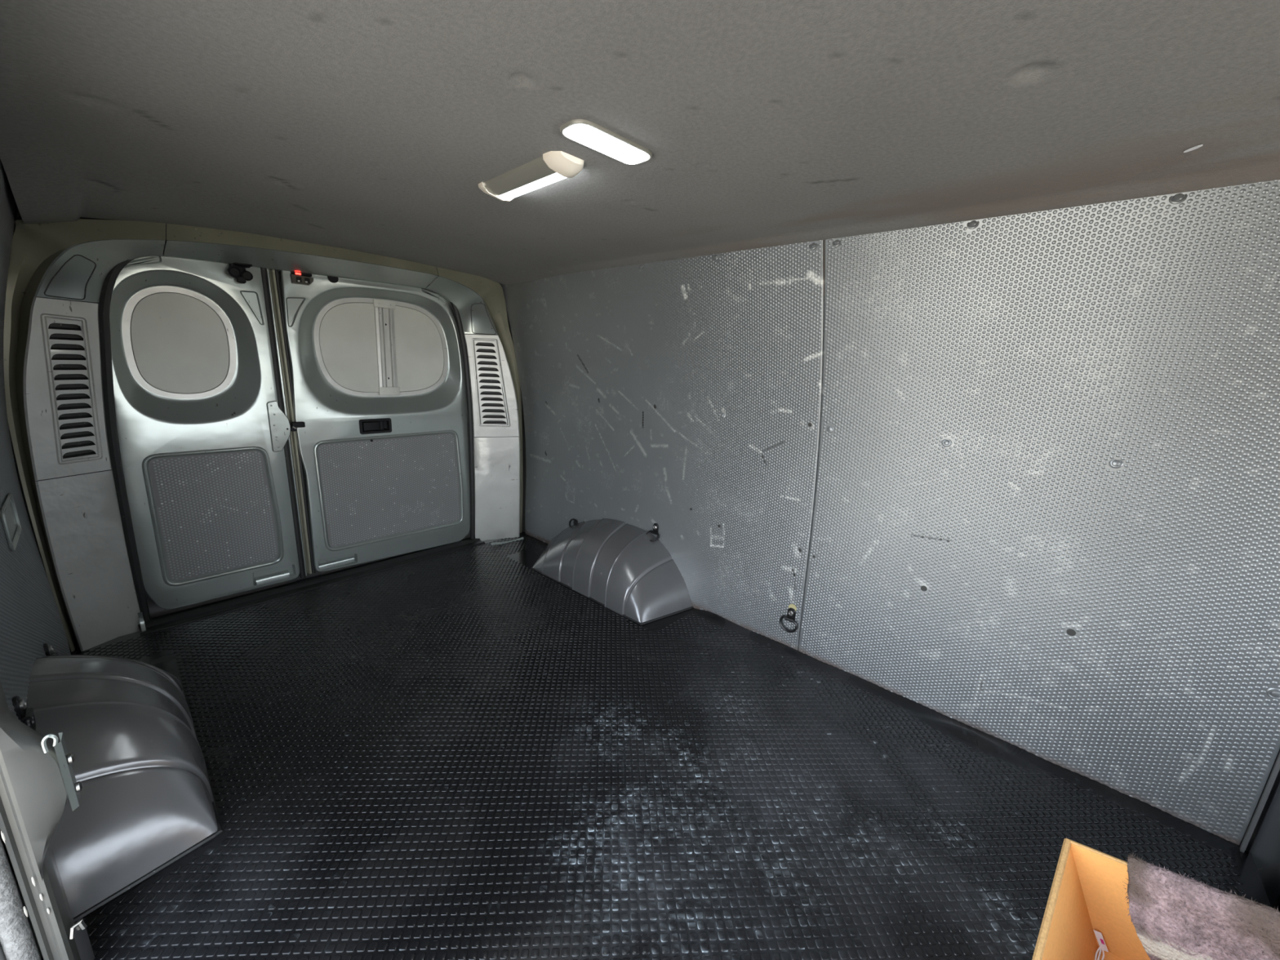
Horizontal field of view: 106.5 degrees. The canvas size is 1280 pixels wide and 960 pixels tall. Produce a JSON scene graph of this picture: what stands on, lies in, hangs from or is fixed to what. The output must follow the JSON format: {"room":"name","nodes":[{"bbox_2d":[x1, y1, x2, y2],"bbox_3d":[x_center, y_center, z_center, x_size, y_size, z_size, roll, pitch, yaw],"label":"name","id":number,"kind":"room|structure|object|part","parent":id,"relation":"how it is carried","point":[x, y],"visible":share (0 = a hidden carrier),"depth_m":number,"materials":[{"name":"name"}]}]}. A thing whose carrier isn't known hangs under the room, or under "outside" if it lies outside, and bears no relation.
{"room":"cargo van interior","nodes":[
{"label":"cargo van interior","id":0,"kind":"room"},
{"bbox_2d":[0,158,71,888],"bbox_3d":[-1.282,-0.024,0.997,1.220,1.360,0.133,14,18,40],"label":"wall","id":1,"kind":"structure","parent":0,"point":[30,618],"depth_m":1.10,"materials":[{"name":"silver metal"}]},
{"bbox_2d":[12,695,35,731],"bbox_3d":[-1.066,0.408,0.829,0.052,0.076,0.016,14,18,40],"label":"ring","id":2,"kind":"object","parent":1,"relation":"attached to","point":[26,716],"visible":0.84,"depth_m":0.82,"materials":[{"name":"black paint"}]},
{"bbox_2d":[43,643,57,655],"bbox_3d":[-1.389,0.424,1.130,0.065,0.085,0.017,14,18,40],"label":"ring","id":3,"kind":"object","parent":1,"relation":"attached to","point":[48,650],"visible":0.34,"depth_m":1.12,"materials":[{"name":"black paint"}]},
{"bbox_2d":[3,208,523,652],"bbox_3d":[-1.164,-0.230,1.898,0.202,1.349,1.724,14,18,40],"label":"door frame","id":4,"kind":"structure","parent":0,"point":[62,277],"depth_m":1.42,"materials":[{"name":"silver metal"}]},
{"bbox_3d":[-1.630,-0.259,1.364,0.063,0.488,0.224,6,14,14],"label":"louvred pillar panel","id":5,"kind":"part","parent":4,"relation":"part of","materials":[{"name":"silver metal"}]},
{"bbox_3d":[-1.663,0.253,1.476,0.058,0.560,0.199,3,14,2],"label":"pillar panel","id":6,"kind":"part","parent":4,"relation":"part of","materials":[{"name":"silver metal"}]},
{"bbox_3d":[-1.522,-0.598,1.354,0.167,0.187,0.271,14,18,40],"label":"pillar panel","id":7,"kind":"part","parent":4,"relation":"part of","materials":[{"name":"silver metal"}]},
{"bbox_2d":[109,256,306,609],"bbox_3d":[-1.484,-0.156,1.643,0.089,1.195,0.468,14,18,40],"label":"door","id":8,"kind":"structure","parent":4,"relation":"in","point":[209,479],"depth_m":1.64,"materials":[{"name":"silver metal"}]},
{"bbox_2d":[266,269,470,582],"bbox_3d":[-1.107,-0.233,2.069,0.084,1.250,0.770,15,18,40],"label":"door","id":9,"kind":"structure","parent":4,"relation":"in","point":[381,470],"depth_m":2.03,"materials":[{"name":"silver metal"}]},
{"bbox_2d":[295,276,302,282],"bbox_3d":[-1.231,-0.723,1.724,0.002,0.018,0.016,14,18,40],"label":"socket","id":10,"kind":"object","parent":9,"relation":"attached to","point":[298,279],"depth_m":1.72,"materials":[{"name":"black plastic"}]},
{"bbox_2d":[290,271,311,277],"bbox_3d":[-1.232,-0.750,1.737,0.024,0.014,0.062,14,18,40],"label":"brake light","id":11,"kind":"object","parent":9,"relation":"on","point":[293,274],"depth_m":1.72,"materials":[{"name":"red plastic"}]},
{"bbox_2d":[304,277,310,284],"bbox_3d":[-1.214,-0.727,1.743,0.002,0.018,0.016,14,18,40],"label":"socket","id":12,"kind":"object","parent":9,"relation":"attached to","point":[307,280],"depth_m":1.74,"materials":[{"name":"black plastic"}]},
{"bbox_3d":[-1.131,-0.230,2.028,0.015,0.036,0.082,14,18,40],"label":"handle lever","id":13,"kind":"part","parent":9,"relation":"part of","materials":[{"name":"black plastic"}]},
{"bbox_3d":[-1.126,-0.230,2.032,0.022,0.062,0.126,14,18,40],"label":"handle","id":14,"kind":"part","parent":9,"relation":"part of","materials":[{"name":"black plastic"}]},
{"bbox_3d":[-0.793,-0.772,2.153,0.167,0.218,0.307,14,18,40],"label":"pillar panel","id":15,"kind":"part","parent":4,"relation":"part of","materials":[{"name":"silver metal"}]},
{"bbox_3d":[-0.727,-0.451,2.319,0.272,0.490,0.056,0,14,-13],"label":"louvred pillar panel","id":16,"kind":"part","parent":4,"relation":"part of","materials":[{"name":"silver metal"}]},
{"bbox_3d":[-0.750,0.057,2.459,0.262,0.564,0.053,0,14,-13],"label":"pillar panel","id":17,"kind":"part","parent":4,"relation":"part of","materials":[{"name":"silver metal"}]},
{"bbox_2d":[0,0,1279,284],"bbox_3d":[0.021,-0.514,0.766,2.990,0.092,1.412,14,18,40],"label":"ceiling","id":18,"kind":"structure","parent":0,"point":[372,126],"depth_m":0.70,"materials":[{"name":"grey fabric"}]},
{"bbox_2d":[478,151,583,201],"bbox_3d":[-0.226,-0.599,0.957,0.298,0.026,0.077,16,19,43],"label":"recessed light","id":19,"kind":"object","parent":18,"relation":"in","point":[553,166],"visible":1,"depth_m":0.92,"materials":[{"name":"white plastic"}]},
{"bbox_2d":[560,119,653,164],"bbox_3d":[-0.053,-0.559,0.796,0.173,0.014,0.069,-11,19,-44],"label":"recessed light","id":20,"kind":"object","parent":18,"relation":"in","point":[587,133],"visible":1,"depth_m":0.78,"materials":[{"name":"white plastic"}]},
{"bbox_2d":[13,292,1279,958],"bbox_3d":[-0.093,0.213,1.014,3.600,1.785,1.860,14,18,40],"label":"shell","id":21,"kind":"object","parent":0,"point":[154,611],"depth_m":1.69,"materials":[{"name":"paint"}]},
{"bbox_2d":[0,680,94,959],"bbox_3d":[-0.817,0.144,0.545,0.122,1.350,0.121,1,14,-6],"label":"pillar","id":22,"kind":"structure","parent":21,"relation":"attached to","point":[37,779],"depth_m":0.64,"materials":[{"name":"grey metal"}]},
{"bbox_3d":[-0.781,0.398,0.653,0.005,0.106,0.030,-10,18,-42],"label":"striker plate","id":23,"kind":"part","parent":22,"relation":"part of","materials":[{"name":"silver metal"}]},
{"bbox_2d":[1240,751,1279,908],"bbox_3d":[1.461,0.367,0.717,0.512,1.650,0.197,14,18,40],"label":"wall","id":24,"kind":"structure","parent":21,"relation":"attached to","point":[1264,850],"depth_m":0.98,"materials":[{"name":"paint"}]},
{"bbox_3d":[1.466,0.368,0.713,0.500,1.650,0.197,14,18,40],"label":"panel","id":25,"kind":"part","parent":24,"relation":"part of","materials":[{"name":"metal"}]},
{"bbox_2d":[1275,895,1279,911],"bbox_3d":[1.330,0.357,0.842,0.069,1.100,0.008,14,18,40],"label":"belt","id":26,"kind":"object","parent":24,"relation":"hanging from","point":[1277,904],"visible":0.4,"depth_m":0.97,"materials":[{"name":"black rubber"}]},
{"bbox_2d":[41,531,1271,959],"bbox_3d":[-0.270,0.643,1.257,2.690,0.045,1.658,14,18,40],"label":"floor","id":27,"kind":"structure","parent":0,"point":[453,751],"depth_m":1.06,"materials":[{"name":"black rubber"}]},
{"bbox_2d":[26,654,222,922],"bbox_3d":[-1.189,0.496,1.088,0.880,0.281,0.219,14,18,40],"label":"wheel arch","id":28,"kind":"object","parent":27,"relation":"on","point":[147,802],"visible":0.95,"depth_m":0.89,"materials":[{"name":"grey paint"}]},
{"bbox_2d":[530,518,693,625],"bbox_3d":[-0.208,0.315,2.075,0.927,0.260,0.253,14,18,40],"label":"wheel arch","id":29,"kind":"object","parent":27,"relation":"on","point":[612,563],"visible":1,"depth_m":1.91,"materials":[{"name":"grey paint"}]},
{"bbox_2d":[1031,838,1150,959],"bbox_3d":[0.672,0.673,0.510,0.340,0.373,0.419,-7,17,-36],"label":"cardboard box","id":30,"kind":"object","parent":27,"relation":"on","point":[1087,893],"visible":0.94,"depth_m":0.70,"materials":[{"name":"orange cardboard"}]},
{"bbox_3d":[0.572,0.689,0.648,0.328,0.266,0.069,-10,18,-41],"label":"panel","id":31,"kind":"part","parent":30,"relation":"part of","materials":[{"name":"brown cardboard"}]},
{"bbox_2d":[1093,929,1108,959],"bbox_3d":[0.680,0.720,0.708,0.021,0.062,0.066,14,18,40],"label":"paper tag","id":32,"kind":"object","parent":30,"relation":"in","point":[1099,935],"visible":1,"depth_m":0.73,"materials":[{"name":"white paper"}]},
{"bbox_3d":[0.709,0.767,0.525,0.274,0.185,0.350,-7,17,-36],"label":"panel","id":33,"kind":"part","parent":30,"relation":"part of","materials":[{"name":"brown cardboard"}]},
{"bbox_3d":[0.778,0.618,0.592,0.388,0.292,0.114,14,18,40],"label":"panel","id":34,"kind":"part","parent":30,"relation":"part of","materials":[{"name":"brown cardboard"}]},
{"bbox_2d":[1123,852,1279,959],"bbox_3d":[0.823,0.593,0.524,0.110,0.310,0.425,-7,17,-36],"label":"blanket","id":35,"kind":"object","parent":30,"relation":"on","point":[1174,916],"visible":1,"depth_m":0.61,"materials":[{"name":"grey fabric"}]},
{"bbox_2d":[499,179,1279,844],"bbox_3d":[0.273,-0.110,1.665,2.650,1.360,0.133,14,18,40],"label":"wall","id":36,"kind":"structure","parent":0,"point":[1015,479],"depth_m":1.19,"materials":[{"name":"dimpled grey metal"}]},
{"bbox_2d":[568,518,577,526],"bbox_3d":[-0.321,0.215,2.319,0.064,0.059,0.016,14,18,40],"label":"ring","id":37,"kind":"object","parent":36,"relation":"attached to","point":[575,522],"visible":0.7,"depth_m":2.31,"materials":[{"name":"black paint"}]},
{"bbox_2d":[645,523,658,542],"bbox_3d":[0.051,0.216,1.968,0.065,0.071,0.046,14,18,40],"label":"ring","id":38,"kind":"object","parent":36,"relation":"attached to","point":[655,526],"visible":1,"depth_m":1.97,"materials":[{"name":"black paint"}]},
{"bbox_3d":[-0.063,-0.178,1.954,1.604,1.285,0.124,14,18,40],"label":"wall panel","id":39,"kind":"part","parent":36,"relation":"part of","materials":[{"name":"grey metal"}]},
{"bbox_2d":[779,604,797,632],"bbox_3d":[0.505,0.467,1.615,0.065,0.098,0.020,14,18,40],"label":"ring","id":40,"kind":"object","parent":36,"relation":"attached to","point":[791,613],"visible":1,"depth_m":1.61,"materials":[{"name":"black paint"}]},
{"bbox_3d":[0.880,0.063,1.145,1.014,1.285,0.124,14,18,40],"label":"wall panel","id":41,"kind":"part","parent":36,"relation":"part of","materials":[{"name":"grey metal"}]}
]}

